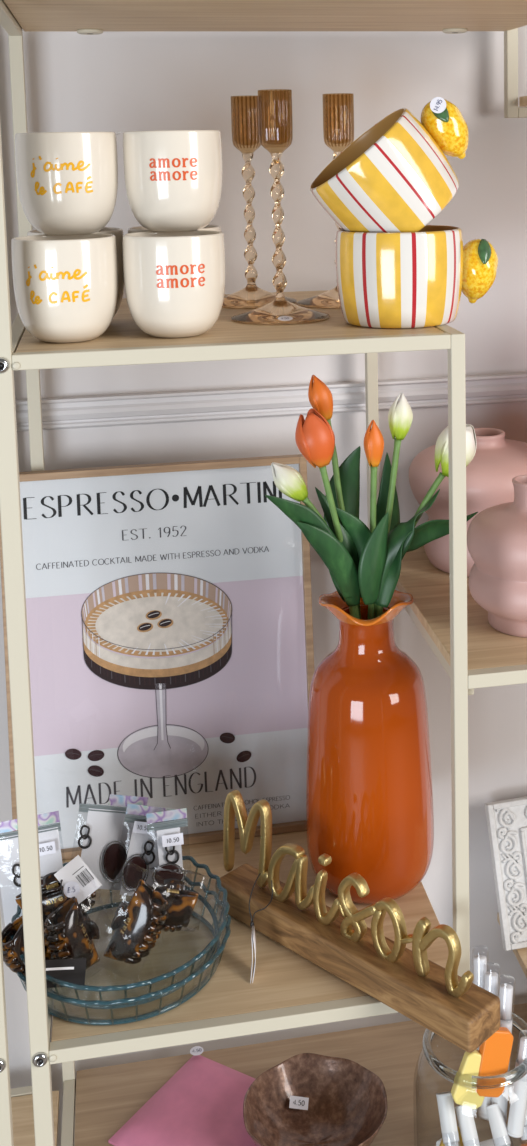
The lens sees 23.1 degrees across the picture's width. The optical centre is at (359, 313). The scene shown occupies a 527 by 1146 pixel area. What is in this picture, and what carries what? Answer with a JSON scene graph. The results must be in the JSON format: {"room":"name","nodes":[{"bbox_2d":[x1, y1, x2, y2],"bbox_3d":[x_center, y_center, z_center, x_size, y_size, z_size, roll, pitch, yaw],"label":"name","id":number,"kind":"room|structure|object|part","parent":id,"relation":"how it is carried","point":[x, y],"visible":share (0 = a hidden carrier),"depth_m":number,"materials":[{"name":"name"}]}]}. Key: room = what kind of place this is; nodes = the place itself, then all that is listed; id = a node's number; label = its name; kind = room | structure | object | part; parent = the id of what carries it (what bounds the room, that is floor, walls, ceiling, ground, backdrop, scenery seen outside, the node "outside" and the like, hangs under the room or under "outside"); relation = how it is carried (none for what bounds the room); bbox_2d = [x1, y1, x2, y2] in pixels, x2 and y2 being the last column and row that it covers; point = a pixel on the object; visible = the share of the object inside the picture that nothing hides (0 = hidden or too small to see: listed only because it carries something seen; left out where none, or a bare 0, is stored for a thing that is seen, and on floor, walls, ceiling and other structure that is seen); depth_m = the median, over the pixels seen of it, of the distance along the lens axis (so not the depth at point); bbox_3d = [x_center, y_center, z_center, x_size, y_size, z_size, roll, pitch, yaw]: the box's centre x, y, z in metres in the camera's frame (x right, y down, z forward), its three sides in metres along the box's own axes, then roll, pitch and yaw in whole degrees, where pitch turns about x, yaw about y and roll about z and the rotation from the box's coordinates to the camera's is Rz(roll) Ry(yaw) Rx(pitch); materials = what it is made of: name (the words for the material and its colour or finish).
{"room":"store","nodes":[
{"label":"store","id":0,"kind":"room"},
{"bbox_2d":[0,24,526,1145],"bbox_3d":[0.096,-0.322,1.618,6.000,3.350,0.100,-2,8,-11],"label":"wall","id":1,"kind":"structure","parent":0,"point":[108,81],"depth_m":1.57,"materials":[{"name":"white paint"}]},
{"bbox_2d":[15,372,526,431],"bbox_3d":[0.115,0.100,1.615,5.800,0.039,0.017,-2,8,-11],"label":"trim","id":2,"kind":"structure","parent":1,"relation":"attached to","point":[89,411],"depth_m":1.56,"materials":[{"name":"white paint"}]},
{"bbox_3d":[0.527,1.642,-0.172,6.000,0.100,4.032,-2,8,-11],"label":"floor","id":3,"kind":"structure","parent":0,"visible":0},
{"bbox_2d":[0,915,58,1145],"bbox_3d":[-0.556,0.512,1.304,0.431,1.800,0.409,-2,8,-11],"label":"shelving unit","id":4,"kind":"object","parent":3,"relation":"on","point":[16,1104],"visible":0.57,"depth_m":1.18,"materials":[{"name":"beige"}]},
{"bbox_3d":[-0.334,0.528,1.153,0.016,1.800,0.016,-2,8,-11],"label":"post","id":5,"kind":"part","parent":4,"relation":"part of","materials":[{"name":"beige metal"}]},
{"bbox_2d":[0,0,526,1145],"bbox_3d":[0.134,0.481,1.449,0.976,1.800,0.432,-2,8,-11],"label":"shelving unit","id":6,"kind":"object","parent":3,"relation":"on","point":[287,990],"visible":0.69,"depth_m":1.25,"materials":[{"name":"beige metal"}]},
{"bbox_3d":[-0.348,-0.295,1.247,0.014,0.018,0.374,-2,8,-11],"label":"rail","id":7,"kind":"part","parent":6,"relation":"part of","materials":[{"name":"beige"}]},
{"bbox_3d":[-0.342,0.018,1.287,0.014,0.014,0.374,-2,8,-11],"label":"rail","id":8,"kind":"part","parent":6,"relation":"part of","materials":[{"name":"beige"}]},
{"bbox_3d":[-0.297,0.526,1.160,0.016,1.800,0.016,-2,8,-11],"label":"post","id":9,"kind":"part","parent":6,"relation":"part of","materials":[{"name":"beige metal"}]},
{"bbox_3d":[-0.372,0.478,1.539,0.015,1.800,0.015,-2,8,-11],"label":"post","id":10,"kind":"part","parent":6,"relation":"part of","materials":[{"name":"beige metal"}]},
{"bbox_3d":[-0.331,0.658,1.370,0.014,0.014,0.374,-2,8,-11],"label":"rail","id":11,"kind":"part","parent":6,"relation":"part of","materials":[{"name":"beige metal"}]},
{"bbox_2d":[11,233,117,342],"bbox_3d":[-0.268,-0.023,1.170,0.094,0.094,0.094,-3,8,-13],"label":"mug","id":12,"kind":"object","parent":6,"relation":"on","point":[66,286],"visible":0.99,"depth_m":1.13,"materials":[{"name":"beige ceramic"}]},
{"bbox_2d":[15,132,117,234],"bbox_3d":[-0.275,-0.122,1.206,0.094,0.094,0.094,-3,8,-13],"label":"mug","id":13,"kind":"object","parent":12,"relation":"on","point":[67,182],"visible":1,"depth_m":1.17,"materials":[{"name":"beige ceramic"}]},
{"bbox_3d":[-0.325,0.986,1.412,0.014,0.020,0.374,-2,8,-11],"label":"rail","id":14,"kind":"part","parent":6,"relation":"part of","materials":[{"name":"beige metal"}]},
{"bbox_2d":[27,227,123,316],"bbox_3d":[-0.279,-0.035,1.268,0.094,0.094,0.094,-2,8,-11],"label":"mug","id":15,"kind":"object","parent":6,"relation":"on","point":[118,232],"visible":0.14,"depth_m":1.26,"materials":[{"name":"beige ceramic"}]},
{"bbox_2d":[17,876,230,1024],"bbox_3d":[-0.241,0.641,1.299,0.219,0.033,0.219,-2,8,-11],"label":"dish","id":16,"kind":"object","parent":6,"relation":"on","point":[216,957],"visible":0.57,"depth_m":1.22,"materials":[{"name":"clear glass"}]},
{"bbox_2d":[11,856,229,1008],"bbox_3d":[-0.240,0.618,1.294,0.216,0.049,0.216,-3,8,-12],"label":"dish","id":17,"kind":"object","parent":16,"relation":"on","point":[218,929],"visible":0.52,"depth_m":1.23,"materials":[{"name":"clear glass"}]},
{"bbox_2d":[2,915,50,975],"bbox_3d":[-0.324,0.614,1.252,0.057,0.063,0.037,-5,8,-27],"label":"hair clip","id":18,"kind":"object","parent":17,"relation":"in","point":[12,949],"visible":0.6,"depth_m":1.23,"materials":[{"name":"brown plastic"}]},
{"bbox_2d":[0,811,62,926],"bbox_3d":[-0.339,0.578,1.323,0.079,0.117,0.022,-2,8,-11],"label":"packaged keyring","id":19,"kind":"object","parent":17,"relation":"in","point":[49,842],"visible":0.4,"depth_m":1.32,"materials":[{"name":"metal"}]},
{"bbox_2d":[15,871,95,919],"bbox_3d":[-0.303,0.581,1.277,0.078,0.056,0.040,-1,7,-2],"label":"hair clip","id":20,"kind":"object","parent":17,"relation":"in","point":[52,898],"visible":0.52,"depth_m":1.26,"materials":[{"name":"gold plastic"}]},
{"bbox_2d":[45,958,85,987],"bbox_3d":[-0.279,0.622,1.208,0.043,0.028,0.009,-3,8,-15],"label":"card","id":21,"kind":"object","parent":17,"relation":"in","point":[68,970],"visible":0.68,"depth_m":1.21,"materials":[{"name":"black cardboard"}]},
{"bbox_2d":[44,880,113,976],"bbox_3d":[-0.273,0.605,1.249,0.085,0.105,0.040,-5,9,-31],"label":"hair clip","id":22,"kind":"object","parent":17,"relation":"in","point":[73,931],"visible":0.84,"depth_m":1.24,"materials":[{"name":"brown plastic"}]},
{"bbox_2d":[54,855,101,903],"bbox_3d":[-0.277,0.557,1.258,0.046,0.048,0.012,-2,8,-11],"label":"price tag","id":23,"kind":"object","parent":22,"relation":"on","point":[76,870],"visible":1,"depth_m":1.26,"materials":[{"name":"white paper"}]},
{"bbox_2d":[78,794,147,889],"bbox_3d":[-0.270,0.575,1.368,0.093,0.117,0.025,-3,8,-12],"label":"packaged keyring","id":24,"kind":"object","parent":17,"relation":"in","point":[107,837],"visible":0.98,"depth_m":1.37,"materials":[{"name":"metal"}]},
{"bbox_2d":[100,869,167,969],"bbox_3d":[-0.227,0.601,1.265,0.102,0.122,0.046,0,7,6],"label":"hair clip","id":25,"kind":"object","parent":17,"relation":"in","point":[134,924],"visible":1,"depth_m":1.25,"materials":[{"name":"brown plastic"}]},
{"bbox_2d":[120,804,174,895],"bbox_3d":[-0.231,0.576,1.360,0.075,0.112,0.018,-2,8,-11],"label":"packaged keyring","id":26,"kind":"object","parent":17,"relation":"in","point":[142,854],"visible":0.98,"depth_m":1.36,"materials":[{"name":"metal"}]},
{"bbox_2d":[146,808,187,889],"bbox_3d":[-0.200,0.576,1.348,0.046,0.104,0.016,-2,8,-11],"label":"packaged keyring","id":27,"kind":"object","parent":17,"relation":"in","point":[169,837],"visible":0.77,"depth_m":1.35,"materials":[{"name":"metal"}]},
{"bbox_2d":[143,867,202,931],"bbox_3d":[-0.192,0.596,1.301,0.078,0.075,0.041,-2,7,-4],"label":"hair clip","id":28,"kind":"object","parent":17,"relation":"in","point":[181,903],"visible":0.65,"depth_m":1.29,"materials":[{"name":"brown plastic"}]},
{"bbox_2d":[0,454,314,859],"bbox_3d":[-0.233,0.404,1.514,0.358,0.452,0.062,-2,8,-11],"label":"framed poster","id":29,"kind":"object","parent":6,"relation":"on","point":[169,605],"visible":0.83,"depth_m":1.51,"materials":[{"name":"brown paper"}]},
{"bbox_3d":[-0.405,0.411,1.481,0.008,0.452,0.020,-2,2,-11],"label":"frame","id":30,"kind":"part","parent":29,"relation":"part of","materials":[{"name":"brown wood"}]},
{"bbox_3d":[-0.241,0.182,1.506,0.341,0.008,0.020,-2,2,-11],"label":"frame rail","id":31,"kind":"part","parent":29,"relation":"part of","materials":[{"name":"brown wood"}]},
{"bbox_3d":[-0.225,0.626,1.523,0.341,0.008,0.020,-2,2,-11],"label":"frame rail","id":32,"kind":"part","parent":29,"relation":"part of","materials":[{"name":"brown wood"}]},
{"bbox_3d":[-0.062,0.397,1.548,0.008,0.452,0.020,-2,2,-11],"label":"frame","id":33,"kind":"part","parent":29,"relation":"part of","materials":[{"name":"brown wood"}]},
{"bbox_2d":[122,230,224,337],"bbox_3d":[-0.172,-0.027,1.189,0.094,0.094,0.094,-2,7,-8],"label":"mug","id":34,"kind":"object","parent":6,"relation":"on","point":[174,281],"visible":1,"depth_m":1.15,"materials":[{"name":"beige ceramic"}]},
{"bbox_2d":[117,130,221,231],"bbox_3d":[-0.180,-0.127,1.225,0.098,0.094,0.094,-2,7,-8],"label":"mug","id":35,"kind":"object","parent":34,"relation":"on","point":[173,178],"visible":1,"depth_m":1.19,"materials":[{"name":"beige ceramic"}]},
{"bbox_2d":[127,225,220,233],"bbox_3d":[-0.185,-0.039,1.286,0.094,0.094,0.094,-2,8,-11],"label":"mug","id":36,"kind":"object","parent":6,"relation":"on","point":[208,227],"visible":0.15,"depth_m":1.27,"materials":[{"name":"beige ceramic"}]},
{"bbox_2d":[108,1046,255,1145],"bbox_3d":[-0.180,0.950,1.517,0.165,0.017,0.165,3,9,30],"label":"packet","id":37,"kind":"object","parent":6,"relation":"on","point":[201,1104],"visible":0.87,"depth_m":1.51,"materials":[{"name":"pink paper"}]},
{"bbox_2d":[222,95,296,307],"bbox_3d":[-0.122,-0.124,1.414,0.100,0.227,0.100,2,8,21],"label":"candle holder","id":38,"kind":"object","parent":6,"relation":"on","point":[251,296],"visible":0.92,"depth_m":1.41,"materials":[{"name":"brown glass"}]},
{"bbox_2d":[231,95,261,148],"bbox_3d":[-0.124,-0.206,1.404,0.033,0.062,0.034,2,8,21],"label":"cup","id":39,"kind":"object","parent":38,"relation":"on","point":[232,110],"depth_m":1.39,"materials":[{"name":"orange glass"}]},
{"bbox_3d":[-0.122,-0.103,1.417,0.015,0.146,0.015,2,8,21],"label":"stem","id":40,"kind":"part","parent":38,"relation":"part of","materials":[{"name":"clear glass"}]},
{"bbox_2d":[231,89,329,323],"bbox_3d":[-0.082,-0.108,1.282,0.100,0.227,0.100,-4,8,-22],"label":"candle holder","id":41,"kind":"object","parent":6,"relation":"on","point":[280,310],"visible":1,"depth_m":1.28,"materials":[{"name":"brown glass"}]},
{"bbox_2d":[258,89,292,152],"bbox_3d":[-0.084,-0.190,1.271,0.034,0.062,0.033,-4,8,-22],"label":"cup","id":42,"kind":"object","parent":41,"relation":"on","point":[263,101],"depth_m":1.27,"materials":[{"name":"orange glass"}]},
{"bbox_3d":[-0.082,-0.087,1.284,0.015,0.146,0.015,-4,8,-22],"label":"stem","id":43,"kind":"part","parent":41,"relation":"part of","materials":[{"name":"clear glass"}]},
{"bbox_2d":[243,1053,386,1145],"bbox_3d":[-0.050,0.932,1.469,0.166,0.060,0.166,-2,8,-11],"label":"bowl","id":44,"kind":"object","parent":6,"relation":"on","point":[306,1099],"visible":1,"depth_m":1.51,"materials":[{"name":"brown stone"}]},
{"bbox_2d":[297,93,353,307],"bbox_3d":[-0.022,-0.124,1.400,0.100,0.227,0.100,-7,10,-41],"label":"candle holder","id":45,"kind":"object","parent":6,"relation":"on","point":[329,299],"visible":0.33,"depth_m":1.38,"materials":[{"name":"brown glass"}]},
{"bbox_3d":[-0.021,-0.103,1.402,0.015,0.146,0.015,-7,10,-41],"label":"stem","id":46,"kind":"part","parent":45,"relation":"part of","materials":[{"name":"clear glass"}]},
{"bbox_2d":[322,93,353,151],"bbox_3d":[-0.023,-0.206,1.389,0.033,0.062,0.034,-7,10,-41],"label":"cup","id":47,"kind":"object","parent":45,"relation":"on","point":[342,95],"depth_m":1.38,"materials":[{"name":"orange glass"}]},
{"bbox_2d":[215,790,499,1052],"bbox_3d":[-0.037,0.593,1.261,0.354,0.133,0.109,6,10,42],"label":"word sign","id":48,"kind":"object","parent":6,"relation":"on","point":[337,939],"visible":1,"depth_m":1.27,"materials":[{"name":"brown wood"}]},
{"bbox_2d":[306,590,433,903],"bbox_3d":[0.009,0.469,1.419,0.142,0.336,0.142,2,8,23],"label":"vase","id":49,"kind":"object","parent":6,"relation":"on","point":[369,790],"visible":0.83,"depth_m":1.37,"materials":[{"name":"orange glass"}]},
{"bbox_2d":[265,462,358,617],"bbox_3d":[-0.047,0.327,1.362,0.116,0.354,0.030,-5,8,-29],"label":"tulip","id":50,"kind":"object","parent":49,"relation":"in","point":[287,479],"visible":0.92,"depth_m":1.33,"materials":[{"name":"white plant"}]},
{"bbox_3d":[-0.027,0.344,1.374,0.077,0.317,0.016,-8,10,-42],"label":"stem","id":51,"kind":"part","parent":50,"relation":"part of","materials":[{"name":"green plant"}]},
{"bbox_2d":[295,408,360,618],"bbox_3d":[-0.030,0.300,1.363,0.080,0.406,0.041,-3,8,-17],"label":"tulip","id":52,"kind":"object","parent":49,"relation":"in","point":[314,436],"visible":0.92,"depth_m":1.34,"materials":[{"name":"red plant"}]},
{"bbox_3d":[-0.019,0.328,1.378,0.056,0.348,0.011,-8,10,-43],"label":"stem","id":53,"kind":"part","parent":52,"relation":"part of","materials":[{"name":"green plant"}]},
{"bbox_2d":[308,375,360,618],"bbox_3d":[-0.024,0.280,1.408,0.059,0.435,0.032,-2,8,-11],"label":"tulip","id":54,"kind":"object","parent":49,"relation":"in","point":[345,480],"visible":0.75,"depth_m":1.41,"materials":[{"name":"orange plant"}]},
{"bbox_3d":[-0.017,0.304,1.405,0.038,0.387,0.011,-1,7,1],"label":"stem","id":55,"kind":"part","parent":54,"relation":"part of","materials":[{"name":"green plant"}]},
{"bbox_2d":[358,420,399,619],"bbox_3d":[0.022,0.305,1.400,0.032,0.386,0.097,0,8,10],"label":"tulip","id":56,"kind":"object","parent":49,"relation":"in","point":[372,561],"visible":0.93,"depth_m":1.36,"materials":[{"name":"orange plant"}]},
{"bbox_3d":[0.014,0.330,1.397,0.017,0.337,0.008,3,9,31],"label":"stem","id":57,"kind":"part","parent":56,"relation":"part of","materials":[{"name":"green plant"}]},
{"bbox_2d":[336,393,439,617],"bbox_3d":[0.029,0.293,1.387,0.118,0.412,0.056,-2,8,-11],"label":"tulip","id":58,"kind":"object","parent":49,"relation":"in","point":[400,415],"visible":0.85,"depth_m":1.37,"materials":[{"name":"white plant"}]},
{"bbox_3d":[0.029,0.316,1.405,0.038,0.363,0.013,-2,8,-11],"label":"stem","id":59,"kind":"part","parent":58,"relation":"part of","materials":[{"name":"green plant"}]},
{"bbox_2d":[376,424,477,616],"bbox_3d":[0.073,0.307,1.391,0.117,0.382,0.045,-3,8,-15],"label":"tulip","id":60,"kind":"object","parent":49,"relation":"in","point":[429,531],"visible":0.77,"depth_m":1.37,"materials":[{"name":"white plant"}]},
{"bbox_3d":[0.056,0.334,1.398,0.080,0.327,0.010,-1,7,0],"label":"stem","id":61,"kind":"part","parent":60,"relation":"part of","materials":[{"name":"green plant"}]},
{"bbox_3d":[0.018,0.300,1.595,0.014,0.666,0.014,-2,8,-11],"label":"post","id":62,"kind":"part","parent":6,"relation":"part of","materials":[{"name":"beige metal"}]},
{"bbox_2d":[335,225,497,328],"bbox_3d":[0.052,-0.037,1.246,0.152,0.091,0.125,1,8,17],"label":"mug","id":63,"kind":"object","parent":6,"relation":"on","point":[408,279],"visible":0.94,"depth_m":1.20,"materials":[{"name":"yellow ceramic"}]},
{"bbox_2d":[310,97,468,232],"bbox_3d":[0.029,-0.132,1.238,0.156,0.150,0.125,-3,8,-17],"label":"mug","id":64,"kind":"object","parent":63,"relation":"on","point":[397,176],"visible":0.87,"depth_m":1.19,"materials":[{"name":"yellow ceramic"}]},
{"bbox_3d":[0.085,-0.178,1.242,0.042,0.064,0.041,-42,13,-4],"label":"lemon handle","id":65,"kind":"part","parent":64,"relation":"part of","materials":[{"name":"ceramic"}]},
{"bbox_3d":[0.116,-0.042,1.268,0.042,0.064,0.041,-3,8,-13],"label":"lemon handle","id":66,"kind":"part","parent":63,"relation":"part of","materials":[{"name":"ceramic"}]},
{"bbox_3d":[0.065,0.335,1.414,0.012,0.014,0.391,-2,8,-11],"label":"rail","id":67,"kind":"part","parent":6,"relation":"part of","materials":[{"name":"beige metal"}]},
{"bbox_3d":[0.050,0.001,1.362,0.014,0.014,0.378,-2,8,-11],"label":"rail","id":68,"kind":"part","parent":6,"relation":"part of","materials":[{"name":"beige"}]},
{"bbox_3d":[0.094,0.345,1.213,0.014,0.659,0.014,-2,8,-11],"label":"post","id":69,"kind":"part","parent":6,"relation":"part of","materials":[{"name":"beige metal"}]},
{"bbox_2d":[409,428,526,576],"bbox_3d":[0.149,0.219,1.532,0.180,0.158,0.180,-2,8,-11],"label":"vase","id":70,"kind":"object","parent":6,"relation":"on","point":[497,460],"visible":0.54,"depth_m":1.47,"materials":[{"name":"pink ceramic"}]},
{"bbox_2d":[413,1012,526,1145],"bbox_3d":[0.134,0.884,1.433,0.149,0.157,0.149,-2,8,-11],"label":"glass jar","id":71,"kind":"object","parent":6,"relation":"on","point":[465,1080],"visible":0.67,"depth_m":1.38,"materials":[{"name":"clear glass"}]},
{"bbox_2d":[436,1091,459,1145],"bbox_3d":[0.096,0.880,1.385,0.019,0.063,0.050,-3,8,-13],"label":"tube","id":72,"kind":"object","parent":71,"relation":"in","point":[447,1116],"visible":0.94,"depth_m":1.38,"materials":[{"name":"white plastic"}]},
{"bbox_2d":[439,1126,462,1145],"bbox_3d":[0.102,0.913,1.394,0.043,0.053,0.025,0,7,9],"label":"bar","id":73,"kind":"object","parent":71,"relation":"in","point":[460,1142],"visible":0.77,"depth_m":1.39,"materials":[{"name":"orange"}]},
{"bbox_2d":[455,1105,479,1145],"bbox_3d":[0.119,0.892,1.389,0.019,0.055,0.053,-3,8,-17],"label":"tube","id":74,"kind":"object","parent":71,"relation":"in","point":[467,1126],"visible":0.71,"depth_m":1.39,"materials":[{"name":"white plastic"}]},
{"bbox_2d":[451,1050,484,1108],"bbox_3d":[0.122,0.823,1.378,0.049,0.060,0.021,-2,8,-11],"label":"bar","id":75,"kind":"object","parent":71,"relation":"in","point":[470,1063],"visible":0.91,"depth_m":1.37,"materials":[{"name":"yellow wax"}]},
{"bbox_2d":[472,946,487,1110],"bbox_3d":[0.137,0.810,1.453,0.019,0.170,0.059,0,7,5],"label":"tube","id":76,"kind":"object","parent":71,"relation":"in","point":[479,960],"visible":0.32,"depth_m":1.45,"materials":[{"name":"white plastic"}]},
{"bbox_2d":[478,962,499,1119],"bbox_3d":[0.144,0.813,1.433,0.019,0.158,0.059,1,8,16],"label":"tube","id":77,"kind":"object","parent":71,"relation":"in","point":[491,978],"visible":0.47,"depth_m":1.43,"materials":[{"name":"white plastic"}]},
{"bbox_2d":[476,1027,513,1096],"bbox_3d":[0.144,0.808,1.383,0.047,0.073,0.021,-3,8,-13],"label":"bar","id":78,"kind":"object","parent":71,"relation":"in","point":[495,1052],"visible":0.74,"depth_m":1.38,"materials":[{"name":"orange wax"}]},
{"bbox_2d":[479,1136,513,1145],"bbox_3d":[0.147,0.945,1.449,0.052,0.020,0.019,-3,8,-17],"label":"tube","id":79,"kind":"object","parent":71,"relation":"in","point":[489,1142],"visible":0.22,"depth_m":1.45,"materials":[{"name":"white plastic"}]},
{"bbox_2d":[485,1103,511,1145],"bbox_3d":[0.153,0.893,1.394,0.019,0.051,0.052,-3,8,-17],"label":"tube","id":80,"kind":"object","parent":71,"relation":"in","point":[495,1115],"visible":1,"depth_m":1.39,"materials":[{"name":"white plastic"}]},
{"bbox_2d":[491,975,514,1121],"bbox_3d":[0.158,0.813,1.417,0.019,0.150,0.052,2,8,23],"label":"tube","id":81,"kind":"object","parent":71,"relation":"in","point":[506,990],"visible":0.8,"depth_m":1.41,"materials":[{"name":"white plastic"}]},
{"bbox_2d":[507,1030,526,1137],"bbox_3d":[0.176,0.840,1.398,0.019,0.106,0.044,5,10,40],"label":"tube","id":82,"kind":"object","parent":71,"relation":"in","point":[518,1103],"visible":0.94,"depth_m":1.39,"materials":[{"name":"white plastic"}]},
{"bbox_2d":[508,1084,526,1143],"bbox_3d":[0.178,0.879,1.409,0.019,0.055,0.046,-4,8,-21],"label":"tube","id":83,"kind":"object","parent":71,"relation":"in","point":[524,1137],"visible":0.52,"depth_m":1.40,"materials":[{"name":"white plastic"}]},
{"bbox_2d":[467,475,526,637],"bbox_3d":[0.180,0.247,1.332,0.137,0.153,0.137,-2,8,-11],"label":"vase","id":84,"kind":"object","parent":6,"relation":"on","point":[497,535],"visible":1,"depth_m":1.29,"materials":[{"name":"pink ceramic"}]},
{"bbox_2d":[485,797,526,950],"bbox_3d":[0.321,0.715,1.684,0.307,0.187,0.067,-2,8,-11],"label":"picture frame","id":85,"kind":"object","parent":6,"relation":"on","point":[506,819],"visible":1,"depth_m":1.66,"materials":[{"name":"white paint"}]},
{"bbox_3d":[0.182,-0.338,1.547,0.014,0.203,0.014,-2,8,-11],"label":"post","id":86,"kind":"part","parent":6,"relation":"part of","materials":[{"name":"beige"}]}
]}

